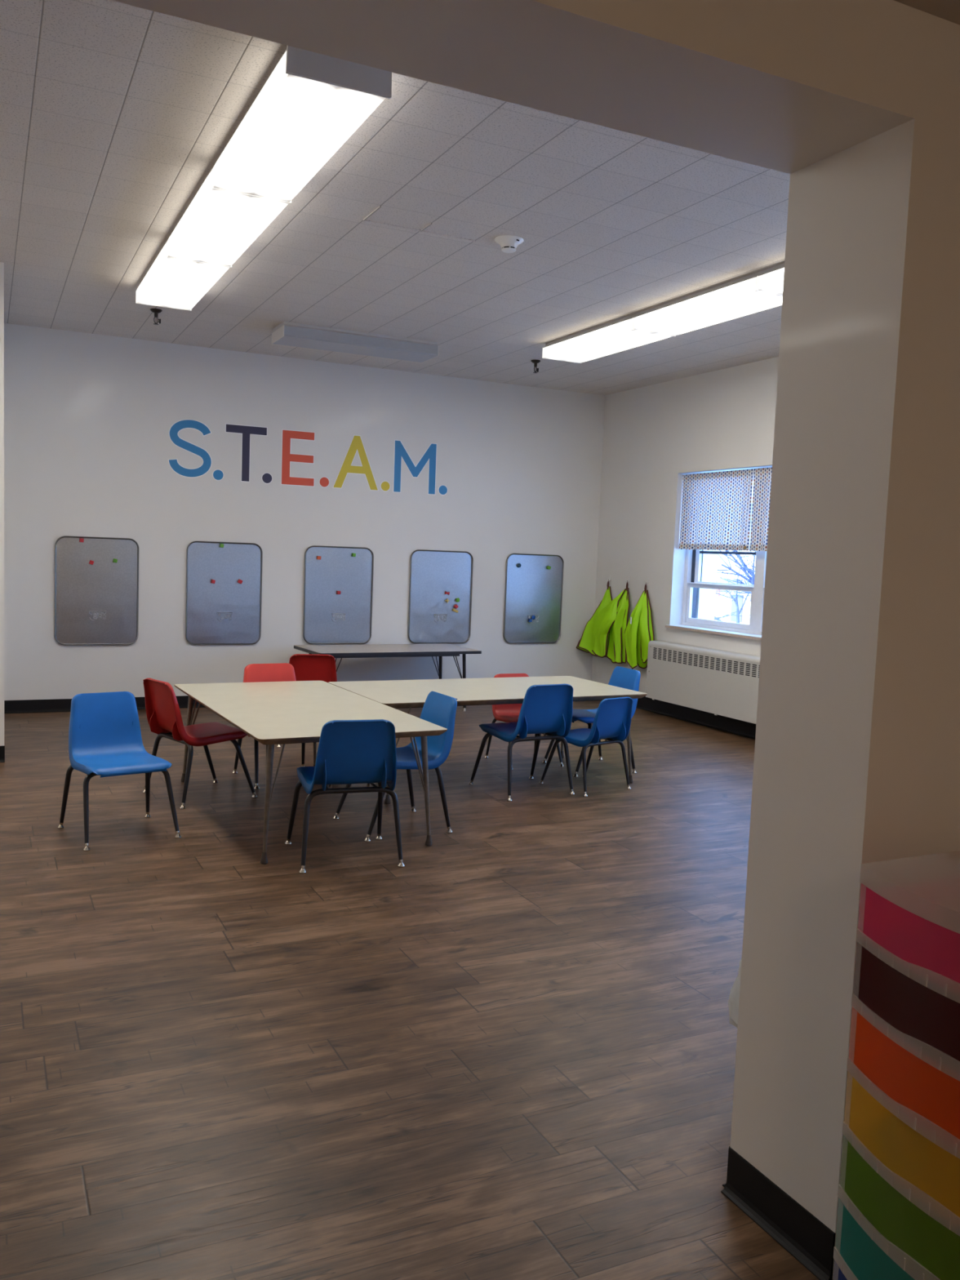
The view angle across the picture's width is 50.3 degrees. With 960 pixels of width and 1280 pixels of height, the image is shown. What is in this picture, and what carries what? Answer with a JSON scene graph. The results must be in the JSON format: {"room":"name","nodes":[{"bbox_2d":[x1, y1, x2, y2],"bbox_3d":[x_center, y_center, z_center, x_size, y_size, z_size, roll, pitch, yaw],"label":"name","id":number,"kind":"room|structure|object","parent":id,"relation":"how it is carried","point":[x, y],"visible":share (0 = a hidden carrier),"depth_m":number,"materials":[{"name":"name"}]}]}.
{"room":"classroom","nodes":[
{"label":"classroom","id":0,"kind":"room"},
{"bbox_2d":[0,262,4,746],"bbox_3d":[-4.723,-0.832,6.398,3.130,3.020,1.920,0,5,-26],"label":"wall","id":1,"kind":"structure","parent":0,"point":[2,264],"depth_m":6.21,"materials":[{"name":"paint"}]},
{"bbox_2d":[0,745,4,762],"bbox_3d":[-4.356,0.711,5.653,3.132,0.102,0.018,0,5,-26],"label":"baseboard","id":2,"kind":"structure","parent":1,"relation":"attached to","point":[2,748],"depth_m":6.33,"materials":[{"name":"black rubber"}]},
{"bbox_2d":[4,323,604,700],"bbox_3d":[-2.635,-0.939,8.611,9.220,3.020,0.250,0,5,-26],"label":"wall","id":3,"kind":"structure","parent":0,"point":[89,418],"depth_m":8.83,"materials":[{"name":"paint"}]},
{"bbox_2d":[54,535,138,645],"bbox_3d":[-3.104,-0.394,8.287,0.643,0.880,0.023,0,5,-26],"label":"board","id":4,"kind":"object","parent":3,"relation":"attached to","point":[96,604],"visible":1,"depth_m":8.29,"materials":[{"name":"silver metal"}]},
{"bbox_2d":[4,695,206,713],"bbox_3d":[-1.323,0.523,9.249,5.470,0.102,0.018,0,5,-26],"label":"baseboard","id":5,"kind":"structure","parent":3,"relation":"attached to","point":[56,704],"depth_m":8.21,"materials":[{"name":"black rubber"}]},
{"bbox_2d":[168,418,212,477],"bbox_3d":[-2.413,-1.595,8.510,0.359,0.482,0.002,0,5,-26],"label":"letter","id":6,"kind":"object","parent":3,"relation":"attached to","point":[176,427],"depth_m":8.51,"materials":[{"name":"blue"}]},
{"bbox_2d":[212,469,223,480],"bbox_3d":[-2.211,-1.394,8.629,0.098,0.098,0.002,0,5,-26],"label":"dot","id":7,"kind":"object","parent":3,"relation":"attached to","point":[217,474],"visible":1,"depth_m":8.63,"materials":[{"name":"blue"}]},
{"bbox_2d":[185,541,262,644],"bbox_3d":[-2.184,-0.397,8.733,0.643,0.880,0.023,0,5,-26],"label":"board","id":8,"kind":"object","parent":3,"relation":"attached to","point":[225,611],"visible":1,"depth_m":8.73,"materials":[{"name":"silver metal"}]},
{"bbox_2d":[225,423,267,482],"bbox_3d":[-1.994,-1.589,8.714,0.360,0.479,0.002,0,5,-26],"label":"letter","id":9,"kind":"object","parent":3,"relation":"attached to","point":[246,431],"depth_m":8.71,"materials":[{"name":"black"}]},
{"bbox_2d":[261,472,272,484],"bbox_3d":[-1.836,-1.395,8.811,0.098,0.098,0.002,0,5,-26],"label":"dot","id":10,"kind":"object","parent":3,"relation":"attached to","point":[267,478],"visible":1,"depth_m":8.81,"materials":[{"name":"black"}]},
{"bbox_2d":[280,429,315,486],"bbox_3d":[-1.585,-1.585,8.913,0.301,0.477,0.002,0,5,-26],"label":"letter","id":11,"kind":"object","parent":3,"relation":"attached to","point":[287,435],"depth_m":8.89,"materials":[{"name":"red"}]},
{"bbox_2d":[319,476,329,487],"bbox_3d":[-1.376,-1.396,9.034,0.098,0.098,0.002,0,5,-26],"label":"dot","id":12,"kind":"object","parent":3,"relation":"attached to","point":[324,482],"visible":1,"depth_m":9.03,"materials":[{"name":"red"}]},
{"bbox_2d":[302,545,373,644],"bbox_3d":[-1.269,-0.399,9.177,0.643,0.880,0.023,0,5,-26],"label":"board","id":13,"kind":"object","parent":3,"relation":"attached to","point":[330,617],"visible":1,"depth_m":9.18,"materials":[{"name":"silver metal"}]},
{"bbox_2d":[332,435,378,490],"bbox_3d":[-1.105,-1.592,9.145,0.437,0.487,0.002,0,5,-26],"label":"letter","id":14,"kind":"object","parent":3,"relation":"attached to","point":[357,444],"depth_m":9.13,"materials":[{"name":"yellow"}]},
{"bbox_2d":[380,480,390,491],"bbox_3d":[-0.860,-1.398,9.284,0.098,0.098,0.002,0,5,-26],"label":"dot","id":15,"kind":"object","parent":3,"relation":"attached to","point":[384,485],"visible":1,"depth_m":9.28,"materials":[{"name":"yellow"}]},
{"bbox_2d":[392,440,437,494],"bbox_3d":[-0.596,-1.584,9.393,0.423,0.474,0.002,0,5,-26],"label":"letter","id":16,"kind":"object","parent":3,"relation":"attached to","point":[400,451],"depth_m":9.39,"materials":[{"name":"blue"}]},
{"bbox_2d":[408,549,473,644],"bbox_3d":[-0.368,-0.402,9.614,0.643,0.880,0.023,0,5,-26],"label":"board","id":17,"kind":"object","parent":3,"relation":"attached to","point":[431,620],"visible":0.99,"depth_m":9.61,"materials":[{"name":"silver metal"}]},
{"bbox_2d":[438,484,448,495],"bbox_3d":[-0.345,-1.399,9.534,0.098,0.098,0.002,0,5,-26],"label":"dot","id":18,"kind":"object","parent":3,"relation":"attached to","point":[442,489],"visible":1,"depth_m":9.53,"materials":[{"name":"blue"}]},
{"bbox_2d":[502,553,564,643],"bbox_3d":[0.529,-0.404,10.049,0.643,0.880,0.023,0,5,-26],"label":"board","id":19,"kind":"object","parent":3,"relation":"attached to","point":[531,588],"visible":1,"depth_m":10.05,"materials":[{"name":"silver metal"}]},
{"bbox_2d":[0,0,790,395],"bbox_3d":[-1.022,-2.172,5.280,9.220,0.120,7.392,0,5,-26],"label":"ceiling","id":20,"kind":"structure","parent":0,"point":[114,116],"depth_m":4.96,"materials":[{"name":"tile"}]},
{"bbox_2d":[150,308,162,324],"bbox_3d":[-2.277,-2.271,7.184,0.082,0.100,0.082,-2,7,-43],"label":"sprinkler","id":21,"kind":"object","parent":20,"relation":"attached to","point":[156,311],"visible":1,"depth_m":7.17,"materials":[{"name":"brown metal"}]},
{"bbox_2d":[135,242,231,311],"bbox_3d":[-1.778,-2.152,6.061,0.351,0.108,1.218,0,5,-26],"label":"ceiling light","id":22,"kind":"object","parent":20,"relation":"attached to","point":[169,282],"visible":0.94,"depth_m":5.99,"materials":[{"name":"white plastic"}]},
{"bbox_2d":[165,169,291,266],"bbox_3d":[-1.251,-2.040,4.975,0.351,0.108,1.218,0,5,-26],"label":"ceiling light","id":23,"kind":"object","parent":20,"relation":"attached to","point":[217,226],"visible":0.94,"depth_m":4.88,"materials":[{"name":"white plastic"}]},
{"bbox_2d":[211,45,391,203],"bbox_3d":[-0.721,-1.926,3.884,0.356,0.111,1.229,0,5,-26],"label":"ceiling light","id":24,"kind":"object","parent":20,"relation":"attached to","point":[311,103],"visible":0.91,"depth_m":3.66,"materials":[{"name":"white plastic"}]},
{"bbox_2d":[271,321,438,362],"bbox_3d":[-0.944,-2.268,7.798,1.218,0.108,0.351,0,5,-26],"label":"ceiling light","id":25,"kind":"object","parent":20,"relation":"attached to","point":[286,333],"visible":1,"depth_m":7.68,"materials":[{"name":"grey metal"}]},
{"bbox_2d":[363,205,381,220],"bbox_3d":[-0.522,-2.062,4.935,0.008,0.010,0.235,0,5,-26],"label":"ceiling","id":26,"kind":"structure","parent":20,"relation":"attached to","point":[379,206],"depth_m":4.93,"materials":[{"name":"tile"}]},
{"bbox_2d":[363,219,475,241],"bbox_3d":[-0.299,-2.074,5.173,0.610,0.010,0.008,0,5,-26],"label":"ceiling","id":27,"kind":"structure","parent":20,"relation":"attached to","point":[366,220],"depth_m":5.16,"materials":[{"name":"tile"}]},
{"bbox_2d":[420,222,431,231],"bbox_3d":[-0.269,-2.068,5.113,0.008,0.010,0.135,0,5,-26],"label":"ceiling","id":28,"kind":"structure","parent":20,"relation":"attached to","point":[430,224],"depth_m":5.11,"materials":[{"name":"tile"}]},
{"bbox_2d":[494,235,524,253],"bbox_3d":[0.149,-2.035,5.272,0.152,0.061,0.152,0,5,-26],"label":"smoke detector","id":29,"kind":"object","parent":20,"relation":"attached to","point":[508,243],"visible":1,"depth_m":5.24,"materials":[{"name":"white plastic"}]},
{"bbox_2d":[530,360,540,373],"bbox_3d":[0.463,-2.279,8.519,0.082,0.100,0.082,-2,7,-43],"label":"sprinkler","id":30,"kind":"object","parent":20,"relation":"attached to","point":[535,362],"visible":1,"depth_m":8.51,"materials":[{"name":"brown metal"}]},
{"bbox_2d":[542,313,675,363],"bbox_3d":[0.900,-2.160,7.361,0.351,0.108,1.218,0,5,-26],"label":"ceiling light","id":31,"kind":"object","parent":20,"relation":"attached to","point":[617,335],"visible":0.93,"depth_m":7.28,"materials":[{"name":"white plastic"}]},
{"bbox_2d":[631,271,782,336],"bbox_3d":[1.428,-2.047,6.274,0.351,0.108,1.218,0,5,-26],"label":"ceiling light","id":32,"kind":"object","parent":20,"relation":"attached to","point":[740,297],"visible":0.9,"depth_m":6.19,"materials":[{"name":"white plastic"}]},
{"bbox_2d":[756,262,784,295],"bbox_3d":[1.955,-1.935,5.188,0.351,0.108,1.218,0,5,-26],"label":"ceiling light","id":33,"kind":"object","parent":20,"relation":"attached to","point":[771,279],"visible":0.11,"depth_m":5.58,"materials":[{"name":"white plastic"}]},
{"bbox_2d":[0,700,818,1279],"bbox_3d":[-0.151,1.166,3.503,9.220,0.120,11.950,0,5,-26],"label":"floor","id":34,"kind":"structure","parent":0,"point":[507,1051],"depth_m":3.07,"materials":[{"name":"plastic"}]},
{"bbox_2d":[57,691,181,850],"bbox_3d":[-1.739,0.601,4.907,0.454,0.647,0.509,-1,6,-37],"label":"chair","id":35,"kind":"object","parent":34,"relation":"on","point":[105,739],"visible":1,"depth_m":4.97,"materials":[{"name":"blue plastic"}]},
{"bbox_2d":[142,678,257,808],"bbox_3d":[-1.571,0.537,5.660,0.520,0.660,0.463,-2,7,-44],"label":"chair","id":36,"kind":"object","parent":34,"relation":"on","point":[163,714],"visible":0.89,"depth_m":5.58,"materials":[{"name":"red plastic"}]},
{"bbox_2d":[231,662,305,789],"bbox_3d":[-1.208,0.501,6.191,0.470,0.670,0.528,-1,6,-30],"label":"chair","id":37,"kind":"object","parent":34,"relation":"on","point":[282,672],"visible":0.25,"depth_m":6.33,"materials":[{"name":"red plastic"}]},
{"bbox_2d":[276,653,337,747],"bbox_3d":[-1.226,0.407,7.352,0.463,0.660,0.520,1,5,-13],"label":"chair","id":38,"kind":"object","parent":34,"relation":"on","point":[307,667],"visible":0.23,"depth_m":7.14,"materials":[{"name":"red plastic"}]},
{"bbox_2d":[174,680,447,864],"bbox_3d":[-0.983,0.625,5.430,0.913,0.570,1.825,0,5,-28],"label":"table","id":39,"kind":"object","parent":34,"relation":"on","point":[272,713],"visible":0.8,"depth_m":5.16,"materials":[{"name":"beige laminate"}]},
{"bbox_2d":[284,719,404,873],"bbox_3d":[-0.608,0.655,4.641,0.470,0.670,0.528,1,5,-19],"label":"chair","id":40,"kind":"object","parent":34,"relation":"on","point":[349,752],"visible":1,"depth_m":4.46,"materials":[{"name":"blue plastic"}]},
{"bbox_2d":[293,643,481,711],"bbox_3d":[-0.810,0.343,8.959,1.505,0.548,0.680,0,6,-29],"label":"table","id":41,"kind":"object","parent":34,"relation":"on","point":[359,651],"visible":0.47,"depth_m":8.82,"materials":[{"name":"grey laminate"}]},
{"bbox_2d":[333,691,457,841],"bbox_3d":[-0.415,0.614,5.212,0.528,0.670,0.470,0,5,-28],"label":"chair","id":42,"kind":"object","parent":34,"relation":"on","point":[438,708],"visible":0.54,"depth_m":5.18,"materials":[{"name":"blue plastic"}]},
{"bbox_2d":[328,675,647,804],"bbox_3d":[0.040,0.582,6.386,1.786,0.570,0.920,0,5,-28],"label":"table","id":43,"kind":"object","parent":34,"relation":"on","point":[395,694],"visible":0.57,"depth_m":6.28,"materials":[{"name":"beige laminate"}]},
{"bbox_2d":[468,683,574,801],"bbox_3d":[0.273,0.566,6.091,0.470,0.670,0.528,-1,6,-30],"label":"chair","id":44,"kind":"object","parent":34,"relation":"on","point":[547,708],"visible":1,"depth_m":5.94,"materials":[{"name":"blue plastic"}]},
{"bbox_2d":[484,673,564,769],"bbox_3d":[0.297,0.540,6.946,0.407,0.580,0.456,0,5,-25],"label":"chair","id":45,"kind":"object","parent":34,"relation":"on","point":[509,713],"visible":0.38,"depth_m":7.01,"materials":[{"name":"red plastic"}]},
{"bbox_2d":[538,697,632,796],"bbox_3d":[0.672,0.614,6.250,0.407,0.580,0.456,-2,6,-40],"label":"chair","id":46,"kind":"object","parent":34,"relation":"on","point":[612,719],"visible":0.9,"depth_m":6.14,"materials":[{"name":"blue plastic"}]},
{"bbox_2d":[542,666,640,777],"bbox_3d":[0.765,0.523,6.829,0.528,0.670,0.470,0,5,-24],"label":"chair","id":47,"kind":"object","parent":34,"relation":"on","point":[621,677],"visible":0.52,"depth_m":6.80,"materials":[{"name":"blue plastic"}]},
{"bbox_2d":[728,957,742,1027],"bbox_3d":[0.821,1.020,2.621,0.384,0.395,0.378,0,5,-26],"label":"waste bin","id":48,"kind":"object","parent":34,"relation":"on","point":[734,997],"visible":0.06,"depth_m":2.60,"materials":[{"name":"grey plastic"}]},
{"bbox_2d":[832,876,959,1279],"bbox_3d":[0.884,0.849,1.649,0.450,0.904,0.440,0,5,-26],"label":"drawer unit","id":49,"kind":"object","parent":34,"relation":"on","point":[892,1224],"visible":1,"depth_m":1.64,"materials":[{"name":"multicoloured plastic"}]},
{"bbox_2d":[111,0,959,1233],"bbox_3d":[0.623,-0.303,1.992,8.900,3.120,0.315,0,5,-26],"label":"wall","id":50,"kind":"structure","parent":0,"point":[856,775],"depth_m":1.94,"materials":[{"name":"paint"}]},
{"bbox_2d":[720,1146,835,1279],"bbox_3d":[0.618,1.199,2.145,0.018,0.102,0.315,0,5,-26],"label":"baseboard","id":51,"kind":"object","parent":50,"relation":"attached to","point":[796,1229],"visible":1,"depth_m":2.13,"materials":[{"name":"black rubber"}]},
{"bbox_2d":[831,1233,835,1279],"bbox_3d":[1.028,1.214,2.159,0.732,0.102,0.018,0,5,-26],"label":"baseboard","id":52,"kind":"structure","parent":50,"relation":"attached to","point":[835,1233],"depth_m":2.01,"materials":[{"name":"black rubber"}]},
{"bbox_2d":[591,356,778,693],"bbox_3d":[2.995,-0.594,7.088,0.420,3.020,7.437,0,5,-26],"label":"wall","id":53,"kind":"structure","parent":0,"point":[723,418],"depth_m":9.33,"materials":[{"name":"paint"}]},
{"bbox_2d":[635,696,755,739],"bbox_3d":[2.675,0.821,7.255,0.018,0.150,7.122,0,5,-26],"label":"baseboard","id":54,"kind":"structure","parent":53,"relation":"attached to","point":[730,725],"depth_m":8.86,"materials":[{"name":"black rubber"}]},
{"bbox_2d":[645,640,759,724],"bbox_3d":[2.137,0.384,8.205,0.153,0.526,2.530,0,5,-26],"label":"heater cover","id":55,"kind":"object","parent":53,"relation":"attached to","point":[722,682],"visible":0.5,"depth_m":8.56,"materials":[{"name":"beige metal"}]},
{"bbox_2d":[665,464,772,640],"bbox_3d":[2.351,-0.712,8.380,0.454,1.388,2.042,0,5,-26],"label":"window","id":56,"kind":"structure","parent":53,"relation":"in","point":[694,578],"depth_m":9.17,"materials":[{"name":"white plastic"}]},
{"bbox_3d":[2.275,-1.370,8.276,0.010,0.010,1.984,0,5,-26],"label":"curtain rod","id":57,"kind":"object","parent":56,"relation":"attached to","visible":0},
{"bbox_2d":[678,468,753,551],"bbox_3d":[2.009,-1.105,8.760,0.039,0.664,0.930,0,5,-26],"label":"window blind","id":58,"kind":"object","parent":57,"relation":"hanging from","point":[715,506],"visible":1,"depth_m":8.74,"materials":[{"name":"fabric"}]},
{"bbox_2d":[743,475,750,550],"bbox_3d":[2.176,-1.052,8.322,0.026,0.638,0.026,0,5,-26],"label":"bead","id":59,"kind":"object","parent":57,"relation":"hanging from","point":[744,546],"visible":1,"depth_m":8.33,"materials":[{"name":"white plastic"}]},
{"bbox_2d":[749,466,772,551],"bbox_3d":[2.441,-1.013,7.869,0.039,0.664,1.041,0,5,-26],"label":"curtain","id":60,"kind":"object","parent":57,"relation":"hanging from","point":[762,477],"visible":0.16,"depth_m":8.25,"materials":[{"name":"fabric"}]},
{"bbox_3d":[1.275,-0.613,10.110,0.037,0.063,0.024,0,5,-26],"label":"wall hook","id":61,"kind":"object","parent":53,"relation":"attached to","visible":0},
{"bbox_2d":[576,579,612,657],"bbox_3d":[1.175,-0.221,10.128,0.501,0.762,0.170,6,6,38],"label":"apron","id":62,"kind":"object","parent":61,"relation":"hanging from","point":[584,644],"visible":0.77,"depth_m":10.16,"materials":[{"name":"fabric"}]},
{"bbox_3d":[1.421,-0.584,9.811,0.037,0.063,0.024,0,5,-26],"label":"wall hook","id":63,"kind":"object","parent":53,"relation":"attached to","visible":0},
{"bbox_2d":[591,580,630,663],"bbox_3d":[1.267,-0.180,9.905,0.452,0.801,0.157,7,7,43],"label":"apron","id":64,"kind":"object","parent":63,"relation":"hanging from","point":[612,620],"visible":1,"depth_m":9.84,"materials":[{"name":"fabric"}]},
{"bbox_3d":[1.553,-0.551,9.537,0.037,0.063,0.024,0,5,-26],"label":"wall hook","id":65,"kind":"object","parent":53,"relation":"attached to","visible":0},
{"bbox_2d":[624,582,654,669],"bbox_3d":[1.478,-0.129,9.514,0.184,0.811,0.360,0,5,-26],"label":"apron","id":66,"kind":"object","parent":65,"relation":"hanging from","point":[639,630],"visible":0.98,"depth_m":9.50,"materials":[{"name":"fabric"}]},
{"bbox_2d":[714,554,755,624],"bbox_3d":[13.026,-1.004,31.695,9.050,3.050,57.000,0,5,-26],"label":"sky","id":67,"kind":"structure","parent":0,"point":[721,602],"depth_m":33.03,"materials":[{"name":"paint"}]},
{"bbox_2d":[718,503,754,551],"bbox_3d":[20.416,-3.044,44.001,10.800,5.600,60.000,0,5,-26],"label":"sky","id":68,"kind":"structure","parent":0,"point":[752,504],"depth_m":48.52,"materials":[{"name":"paint"}]},
{"bbox_2d":[893,0,959,25],"bbox_3d":[0.056,-0.981,-0.797,5.450,0.120,4.062,0,5,-26],"label":"ceiling","id":69,"kind":"structure","parent":0,"point":[948,10],"depth_m":1.80,"materials":[{"name":"beige paint"}]},
{"label":"outside","id":70,"kind":"structure","parent":0,"visible":0},
{"bbox_3d":[28.234,1.835,23.741,59.640,0.100,80.000,0,5,-26],"label":"snowy ground","id":71,"kind":"structure","parent":70,"visible":0},
{"bbox_2d":[714,521,755,623],"bbox_3d":[4.250,-0.794,14.963,3.981,4.861,4.548,3,5,7],"label":"bare tree","id":72,"kind":"object","parent":71,"relation":"on","point":[743,566],"visible":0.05,"depth_m":15.28,"materials":[{"name":"brown plant"}]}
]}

